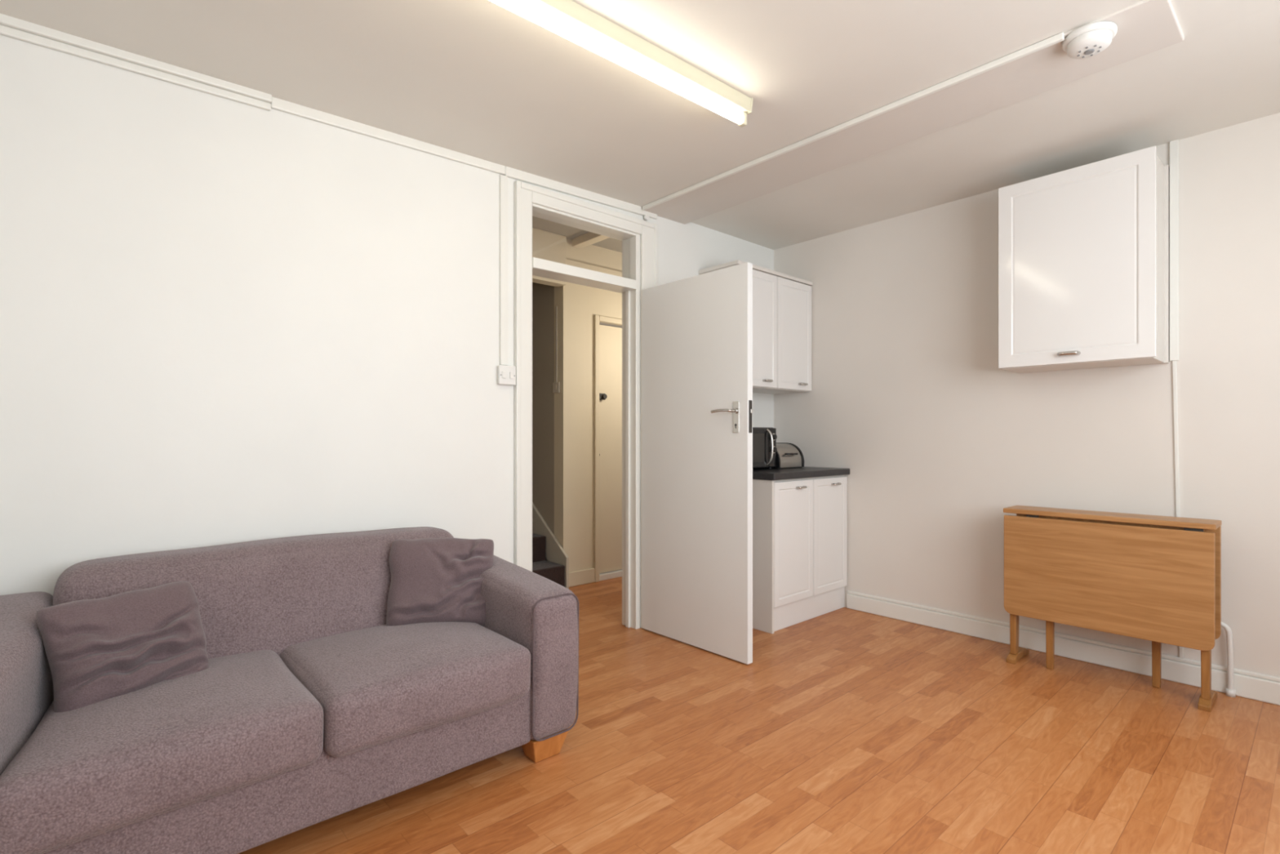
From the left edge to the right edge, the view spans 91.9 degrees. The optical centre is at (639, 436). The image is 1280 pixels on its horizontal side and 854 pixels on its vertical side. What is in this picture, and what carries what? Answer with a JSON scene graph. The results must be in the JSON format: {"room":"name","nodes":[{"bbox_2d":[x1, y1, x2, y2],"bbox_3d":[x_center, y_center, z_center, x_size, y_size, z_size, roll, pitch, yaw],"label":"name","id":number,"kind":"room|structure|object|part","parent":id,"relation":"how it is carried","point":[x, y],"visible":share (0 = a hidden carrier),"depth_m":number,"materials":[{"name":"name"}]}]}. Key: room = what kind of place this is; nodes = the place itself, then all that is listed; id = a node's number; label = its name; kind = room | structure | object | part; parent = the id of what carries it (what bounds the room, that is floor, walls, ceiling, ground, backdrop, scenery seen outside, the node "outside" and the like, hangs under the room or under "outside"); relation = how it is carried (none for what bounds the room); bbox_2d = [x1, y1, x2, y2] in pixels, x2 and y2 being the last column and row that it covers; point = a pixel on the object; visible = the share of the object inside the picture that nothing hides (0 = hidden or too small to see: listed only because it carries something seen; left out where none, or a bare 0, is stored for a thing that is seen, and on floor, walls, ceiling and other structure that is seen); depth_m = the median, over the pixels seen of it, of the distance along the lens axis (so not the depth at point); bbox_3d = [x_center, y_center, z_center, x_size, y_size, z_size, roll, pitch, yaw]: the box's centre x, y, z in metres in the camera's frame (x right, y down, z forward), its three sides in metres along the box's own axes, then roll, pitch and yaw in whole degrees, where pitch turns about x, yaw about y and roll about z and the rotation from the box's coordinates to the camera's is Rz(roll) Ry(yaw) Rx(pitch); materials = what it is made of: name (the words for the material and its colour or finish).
{"room":"living room","nodes":[
{"label":"living room","id":0,"kind":"room"},
{"bbox_2d":[0,35,773,627],"bbox_3d":[-0.654,-0.179,3.121,4.260,2.600,0.120,0,0,-42],"label":"wall","id":1,"kind":"structure","parent":0,"point":[223,321],"depth_m":2.27,"materials":[{"name":"white paint"}]},
{"bbox_2d":[0,13,657,219],"bbox_3d":[-0.999,-1.286,2.711,2.960,0.141,0.030,0,0,-42],"label":"trim","id":2,"kind":"structure","parent":1,"relation":"attached to","point":[11,27],"depth_m":2.26,"materials":[{"name":"white wood"}]},
{"bbox_2d":[499,174,507,365],"bbox_3d":[-0.665,-0.811,3.021,0.040,0.925,0.014,0,0,-42],"label":"cable trunking","id":3,"kind":"object","parent":1,"relation":"attached to","point":[503,179],"visible":0.99,"depth_m":3.01,"materials":[{"name":"white plastic"}]},
{"bbox_2d":[497,364,515,385],"bbox_3d":[-0.651,-0.300,3.021,0.092,0.093,0.033,0,0,-42],"label":"light switch","id":4,"kind":"object","parent":1,"relation":"attached to","point":[506,375],"visible":1,"depth_m":3.01,"materials":[{"name":"white plastic"}]},
{"bbox_2d":[531,203,639,629],"bbox_3d":[-0.324,-0.039,3.411,0.760,2.320,0.136,0,0,-42],"label":"lining","id":5,"kind":"object","parent":1,"relation":"attached to","point":[628,284],"visible":0.58,"depth_m":3.61,"materials":[{"name":"white wood"}]},
{"bbox_2d":[642,262,752,664],"bbox_3d":[0.284,0.130,3.325,0.039,1.967,0.772,0,0,-42],"label":"leaf","id":6,"kind":"object","parent":5,"relation":"attached to","point":[697,331],"visible":1,"depth_m":3.27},
{"bbox_2d":[733,400,739,432],"bbox_3d":[0.477,-0.098,3.076,0.004,0.157,0.040,0,0,-42],"label":"plate","id":7,"kind":"object","parent":6,"relation":"attached to","point":[735,404],"visible":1,"depth_m":3.07,"materials":[{"name":"silver metal"}]},
{"bbox_3d":[0.472,-0.129,3.072,0.010,0.028,0.028,0,0,-42],"label":"rose","id":8,"kind":"object","parent":7,"relation":"attached to","visible":0},
{"bbox_2d":[711,408,735,413],"bbox_3d":[0.419,-0.129,3.099,0.055,0.021,0.127,0,0,-42],"label":"lever","id":9,"kind":"object","parent":8,"relation":"attached to","point":[717,410],"visible":1,"depth_m":3.06,"materials":[{"name":"silver metal"}]},
{"bbox_2d":[748,400,751,432],"bbox_3d":[0.542,-0.099,3.036,0.023,0.160,0.003,0,0,-42],"label":"latch plate","id":10,"kind":"object","parent":6,"relation":"attached to","point":[749,401],"visible":1,"depth_m":3.03,"materials":[{"name":"silver metal"}]},
{"bbox_2d":[514,180,657,628],"bbox_3d":[-0.257,-0.071,3.377,0.963,2.385,0.028,0,0,-42],"label":"trim","id":11,"kind":"structure","parent":1,"relation":"attached to","point":[525,194],"depth_m":3.10,"materials":[{"name":"white wood"}]},
{"bbox_2d":[643,213,649,220],"bbox_3d":[0.038,-1.289,3.637,0.032,0.032,0.018,0,0,-42],"label":"junction","id":12,"kind":"object","parent":1,"relation":"attached to","point":[646,217],"visible":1,"depth_m":3.63,"materials":[{"name":"white plastic"}]},
{"bbox_2d":[698,260,812,394],"bbox_3d":[0.791,-0.686,4.095,0.803,0.755,0.352,0,0,-42],"label":"upper cabinet","id":13,"kind":"object","parent":1,"relation":"attached to","point":[782,302],"visible":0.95,"depth_m":4.01,"materials":[{"name":"white wood"}]},
{"bbox_3d":[0.781,-1.052,4.106,0.803,0.024,0.323,0,0,-42],"label":"cornice","id":14,"kind":"part","parent":13,"relation":"part of","materials":[{"name":"white wood"}]},
{"bbox_3d":[0.732,-0.674,3.864,0.396,0.720,0.020,0,0,-42],"label":"door","id":15,"kind":"part","parent":13,"relation":"part of","materials":[{"name":"white wood"}]},
{"bbox_3d":[0.810,-0.354,3.899,0.084,0.014,0.033,0,0,-42],"label":"handle","id":16,"kind":"part","parent":13,"relation":"part of","materials":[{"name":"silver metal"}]},
{"bbox_3d":[1.029,-0.674,4.130,0.390,0.720,0.020,0,0,-42],"label":"door","id":17,"kind":"part","parent":13,"relation":"part of","materials":[{"name":"white wood"}]},
{"bbox_3d":[1.101,-0.354,4.159,0.084,0.014,0.033,0,0,-42],"label":"handle","id":18,"kind":"part","parent":13,"relation":"part of","materials":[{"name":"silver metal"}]},
{"bbox_2d":[532,282,554,560],"bbox_3d":[-1.532,-0.979,5.758,0.120,4.200,2.780,0,0,-42],"label":"wall","id":19,"kind":"structure","parent":0,"point":[543,295],"depth_m":4.79,"materials":[{"name":"grey paint"}]},
{"bbox_2d":[552,306,559,393],"bbox_3d":[-0.630,-0.654,4.649,0.014,0.650,0.085,0,0,-42],"label":"cable conduit","id":20,"kind":"object","parent":19,"relation":"attached to","point":[556,385],"visible":1,"depth_m":4.65,"materials":[{"name":"paint"}]},
{"bbox_3d":[-0.629,-0.369,4.650,0.011,0.080,0.085,0,0,-42],"label":"plate","id":21,"kind":"part","parent":20,"relation":"part of","materials":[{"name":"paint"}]},
{"bbox_2d":[532,216,622,252],"bbox_3d":[0.030,-1.529,4.740,3.280,0.100,1.380,0,0,-42],"label":"ceiling","id":22,"kind":"structure","parent":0,"point":[571,233],"depth_m":4.46,"materials":[{"name":"beige paint"}]},
{"bbox_2d":[554,238,622,572],"bbox_3d":[0.242,-0.329,5.400,2.285,2.900,0.120,0,0,-42],"label":"wall","id":23,"kind":"structure","parent":0,"point":[577,304],"depth_m":4.68,"materials":[{"name":"beige paint"}]},
{"bbox_2d":[532,227,622,287],"bbox_3d":[0.010,-1.298,4.763,3.280,0.359,0.640,0,0,-42],"label":"trim","id":24,"kind":"structure","parent":23,"relation":"attached to","point":[548,246],"depth_m":4.49,"materials":[{"name":"beige paint"}]},
{"bbox_2d":[568,568,595,586],"bbox_3d":[0.250,1.066,5.315,2.185,0.110,0.018,0,0,-42],"label":"baseboard","id":25,"kind":"structure","parent":23,"relation":"attached to","point":[580,577],"depth_m":4.68,"materials":[{"name":"beige paint"}]},
{"bbox_2d":[594,315,622,582],"bbox_3d":[-0.037,0.091,5.055,0.840,2.060,0.022,0,0,-42],"label":"trim","id":26,"kind":"structure","parent":23,"relation":"attached to","point":[597,317],"depth_m":4.78,"materials":[{"name":"beige paint"}]},
{"bbox_2d":[599,324,622,573],"bbox_3d":[-0.054,0.096,5.074,0.750,1.950,0.090,0,0,-42],"label":"leaf","id":27,"kind":"object","parent":23,"relation":"attached to","point":[610,337],"depth_m":4.92,"materials":[{"name":"beige paint"}]},
{"bbox_3d":[-0.302,-0.314,4.838,0.065,0.050,0.032,0,0,-42],"label":"rim latch","id":28,"kind":"part","parent":27,"relation":"part of","materials":[{"name":"black metal"}]},
{"bbox_3d":[-0.277,-0.314,4.828,0.036,0.036,0.020,0,0,-42],"label":"knob","id":29,"kind":"part","parent":27,"relation":"part of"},
{"bbox_2d":[0,0,1279,249],"bbox_3d":[0.632,-1.383,1.775,4.140,0.231,3.600,0,0,-42],"label":"ceiling","id":30,"kind":"structure","parent":0,"point":[481,79],"depth_m":2.29,"materials":[{"name":"paint"}]},
{"bbox_2d":[488,0,753,127],"bbox_3d":[-0.146,-1.265,1.951,1.527,0.132,0.073,0,0,-42],"label":"fluorescent light","id":31,"kind":"object","parent":30,"relation":"attached to","point":[567,19],"visible":1,"depth_m":2.03,"materials":[{"name":"plastic"}]},
{"bbox_2d":[642,32,1064,210],"bbox_3d":[0.714,-1.330,2.829,0.018,0.022,2.080,0,0,-42],"label":"cable trunking","id":32,"kind":"object","parent":30,"relation":"attached to","point":[1059,37],"visible":1,"depth_m":2.52,"materials":[{"name":"white plastic"}]},
{"bbox_2d":[643,0,1184,224],"bbox_3d":[0.933,-1.342,2.871,0.370,0.034,2.370,0,0,-42],"label":"ceiling beam","id":33,"kind":"structure","parent":30,"relation":"attached to","point":[1145,27],"depth_m":2.53,"materials":[{"name":"paint"}]},
{"bbox_2d":[1062,21,1117,58],"bbox_3d":[1.494,-1.304,2.057,0.148,0.056,0.148,0,0,-42],"label":"smoke detector","id":34,"kind":"object","parent":30,"relation":"attached to","point":[1088,41],"visible":1,"depth_m":2.02,"materials":[{"name":"white plastic"}]},
{"bbox_2d":[1084,48,1094,54],"bbox_3d":[1.494,-1.278,2.057,0.028,0.006,0.028,0,0,-42],"label":"vent","id":35,"kind":"object","parent":34,"relation":"attached to","point":[1086,51],"depth_m":2.05,"materials":[{"name":"grey plastic"}]},
{"bbox_2d":[238,576,1279,853],"bbox_3d":[-0.260,1.171,3.581,5.460,0.100,7.720,0,0,-42],"label":"floor","id":36,"kind":"structure","parent":0,"point":[846,731],"depth_m":2.11,"materials":[{"name":"laminate"}]},
{"bbox_2d":[0,526,578,853],"bbox_3d":[-1.107,0.747,1.957,1.695,0.748,0.925,0,0,-42],"label":"sofa","id":37,"kind":"object","parent":36,"relation":"on","point":[308,709],"visible":0.86,"depth_m":1.74,"materials":[{"name":"fabric"}]},
{"bbox_3d":[-1.620,0.755,1.510,0.240,0.580,0.893,0,0,-35],"label":"arm","id":38,"kind":"part","parent":37,"relation":"part of","materials":[{"name":"fabric"}]},
{"bbox_2d":[35,581,208,710],"bbox_3d":[-1.408,0.582,1.704,0.243,0.301,0.348,0,0,39],"label":"throw pillow","id":39,"kind":"object","parent":37,"relation":"on","point":[96,649],"visible":0.84,"depth_m":1.65,"materials":[{"name":"fabric"}]},
{"bbox_2d":[0,649,323,853],"bbox_3d":[-1.244,0.776,1.632,0.627,0.222,0.619,0,0,-42],"label":"seat cushion","id":40,"kind":"object","parent":37,"relation":"on","point":[100,774],"depth_m":1.44,"materials":[{"name":"fabric"}]},
{"bbox_3d":[-1.245,0.643,2.210,1.238,0.540,0.361,0,0,-42],"label":"backrest","id":41,"kind":"part","parent":37,"relation":"part of","materials":[{"name":"fabric"}]},
{"bbox_2d":[280,622,530,755],"bbox_3d":[-0.780,0.776,2.050,0.642,0.218,0.616,0,0,-42],"label":"seat cushion","id":42,"kind":"object","parent":37,"relation":"on","point":[376,688],"depth_m":1.87,"materials":[{"name":"fabric"}]},
{"bbox_2d":[386,537,493,626],"bbox_3d":[-0.750,0.560,2.346,0.386,0.338,0.241,0,0,-15],"label":"throw pillow","id":43,"kind":"object","parent":37,"relation":"on","point":[433,580],"visible":0.78,"depth_m":2.29,"materials":[{"name":"fabric"}]},
{"bbox_3d":[-0.569,0.761,2.456,0.225,0.566,0.877,0,0,-42],"label":"arm","id":44,"kind":"part","parent":37,"relation":"part of","materials":[{"name":"fabric"}]},
{"bbox_2d":[532,502,568,589],"bbox_3d":[-1.849,-0.028,5.205,1.080,2.298,2.780,0,0,-42],"label":"staircase","id":45,"kind":"structure","parent":36,"relation":"on","point":[545,545],"depth_m":4.62,"materials":[{"name":"carpet"}]},
{"bbox_2d":[599,568,622,581],"bbox_3d":[-0.074,1.099,5.097,0.760,0.045,0.110,0,0,-42],"label":"threshold","id":46,"kind":"object","parent":36,"relation":"on","point":[614,574],"visible":0.2,"depth_m":4.89,"materials":[{"name":"beige wood"}]},
{"bbox_2d":[752,466,849,633],"bbox_3d":[0.870,0.664,3.988,0.828,0.914,0.617,0,0,-42],"label":"base cabinet","id":47,"kind":"object","parent":36,"relation":"on","point":[800,514],"visible":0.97,"depth_m":3.69,"materials":[{"name":"white wood"}]},
{"bbox_3d":[0.565,0.684,3.739,0.018,0.873,0.581,0,0,-42],"label":"panel","id":48,"kind":"part","parent":47,"relation":"part of","materials":[{"name":"white wood"}]},
{"bbox_3d":[0.908,0.619,3.667,0.396,0.715,0.020,0,0,-42],"label":"door","id":49,"kind":"part","parent":47,"relation":"part of","materials":[{"name":"white wood"}]},
{"bbox_2d":[752,466,849,479],"bbox_3d":[0.865,0.227,3.994,0.828,0.040,0.603,0,0,-42],"label":"countertop","id":50,"kind":"structure","parent":47,"relation":"on","point":[803,472],"depth_m":3.74,"materials":[{"name":"black stone"}]},
{"bbox_2d":[752,426,777,469],"bbox_3d":[0.645,0.074,3.926,0.350,0.266,0.354,0,0,-42],"label":"microwave","id":51,"kind":"object","parent":50,"relation":"on","point":[764,439],"visible":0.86,"depth_m":3.85,"materials":[{"name":"metal"}]},
{"bbox_3d":[0.704,0.068,3.802,0.272,0.246,0.014,0,0,-42],"label":"door","id":52,"kind":"part","parent":51,"relation":"part of","materials":[{"name":"black glass"}]},
{"bbox_3d":[0.812,0.066,3.866,0.045,0.234,0.016,0,0,25],"label":"handle","id":53,"kind":"part","parent":51,"relation":"part of","materials":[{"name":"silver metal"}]},
{"bbox_3d":[0.835,0.068,3.920,0.075,0.246,0.014,0,0,-42],"label":"control panel","id":54,"kind":"part","parent":51,"relation":"part of","materials":[{"name":"black plastic"}]},
{"bbox_3d":[0.850,0.001,3.905,0.034,0.034,0.013,0,0,-42],"label":"knob","id":55,"kind":"part","parent":51,"relation":"part of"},
{"bbox_2d":[759,442,804,469],"bbox_3d":[0.912,0.124,4.110,0.278,0.166,0.256,0,0,-42],"label":"bin","id":56,"kind":"object","parent":50,"relation":"on","point":[788,455],"visible":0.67,"depth_m":4.04,"materials":[{"name":"metal"}]},
{"bbox_3d":[0.984,0.111,4.020,0.112,0.012,0.026,0,0,-42],"label":"handle","id":57,"kind":"part","parent":56,"relation":"part of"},
{"bbox_3d":[0.965,0.301,3.682,0.084,0.014,0.033,0,0,-42],"label":"handle","id":58,"kind":"part","parent":47,"relation":"part of","materials":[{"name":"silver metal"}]},
{"bbox_3d":[1.206,0.619,3.933,0.390,0.715,0.020,0,0,-42],"label":"door","id":59,"kind":"part","parent":47,"relation":"part of","materials":[{"name":"white wood"}]},
{"bbox_3d":[1.256,0.301,3.942,0.084,0.014,0.033,0,0,-42],"label":"handle","id":60,"kind":"part","parent":47,"relation":"part of","materials":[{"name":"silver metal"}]},
{"bbox_2d":[1003,505,1221,711],"bbox_3d":[2.156,0.739,2.874,0.228,0.765,0.783,0,0,-42],"label":"table","id":61,"kind":"object","parent":36,"relation":"on","point":[1157,579],"visible":1,"depth_m":2.76,"materials":[{"name":"brown wood"}]},
{"bbox_3d":[1.878,0.753,3.104,0.060,0.665,0.034,0,0,-42],"label":"post","id":62,"kind":"part","parent":61,"relation":"part of","materials":[{"name":"brown wood"}]},
{"bbox_3d":[1.984,0.771,2.993,0.036,0.700,0.036,0,0,-42],"label":"gate leg","id":63,"kind":"part","parent":61,"relation":"part of","materials":[{"name":"brown wood"}]},
{"bbox_3d":[2.153,0.410,2.872,0.140,0.061,0.683,0,0,-42],"label":"rail","id":64,"kind":"part","parent":61,"relation":"part of","materials":[{"name":"brown wood"}]},
{"bbox_3d":[2.315,0.771,2.773,0.036,0.700,0.036,0,0,-42],"label":"gate leg","id":65,"kind":"part","parent":61,"relation":"part of","materials":[{"name":"brown wood"}]},
{"bbox_3d":[2.354,0.753,2.573,0.060,0.665,0.034,0,0,-42],"label":"post","id":66,"kind":"part","parent":61,"relation":"part of","materials":[{"name":"brown wood"}]},
{"bbox_2d":[1221,622,1235,697],"bbox_3d":[2.526,0.961,2.716,0.033,0.320,0.130,0,0,-37],"label":"pipe","id":67,"kind":"object","parent":36,"relation":"on","point":[1230,691],"visible":0.66,"depth_m":2.67,"materials":[{"name":"white plastic"}]},
{"bbox_2d":[773,112,1279,677],"bbox_3d":[2.218,-0.179,3.196,0.120,2.600,3.840,0,0,-42],"label":"wall","id":68,"kind":"structure","parent":0,"point":[909,394],"depth_m":3.35,"materials":[{"name":"white paint"}]},
{"bbox_2d":[846,590,1279,705],"bbox_3d":[2.362,1.063,2.933,0.018,0.115,3.015,0,0,-42],"label":"baseboard","id":69,"kind":"structure","parent":68,"relation":"attached to","point":[1247,684],"depth_m":3.10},
{"bbox_2d":[998,146,1168,373],"bbox_3d":[2.107,-0.794,2.974,0.341,0.910,0.623,0,0,-42],"label":"upper cabinet","id":70,"kind":"object","parent":68,"relation":"attached to","point":[1083,251],"visible":1,"depth_m":2.85,"materials":[{"name":"white wood"}]},
{"bbox_3d":[1.989,-0.387,2.877,0.035,0.018,0.093,0,0,-42],"label":"handle","id":71,"kind":"part","parent":70,"relation":"part of","materials":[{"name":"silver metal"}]},
{"bbox_2d":[1169,139,1178,360],"bbox_3d":[2.450,-0.853,2.837,0.014,1.008,0.032,0,0,-42],"label":"cable trunking","id":72,"kind":"object","parent":68,"relation":"attached to","point":[1174,145],"visible":1,"depth_m":2.83,"materials":[{"name":"white plastic"}]},
{"bbox_2d":[1172,360,1183,657],"bbox_3d":[2.460,0.329,2.829,0.010,1.355,0.039,0,0,-42],"label":"cable trunking","id":73,"kind":"object","parent":68,"relation":"attached to","point":[1174,362],"visible":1,"depth_m":2.83,"materials":[{"name":"white plastic"}]}
]}

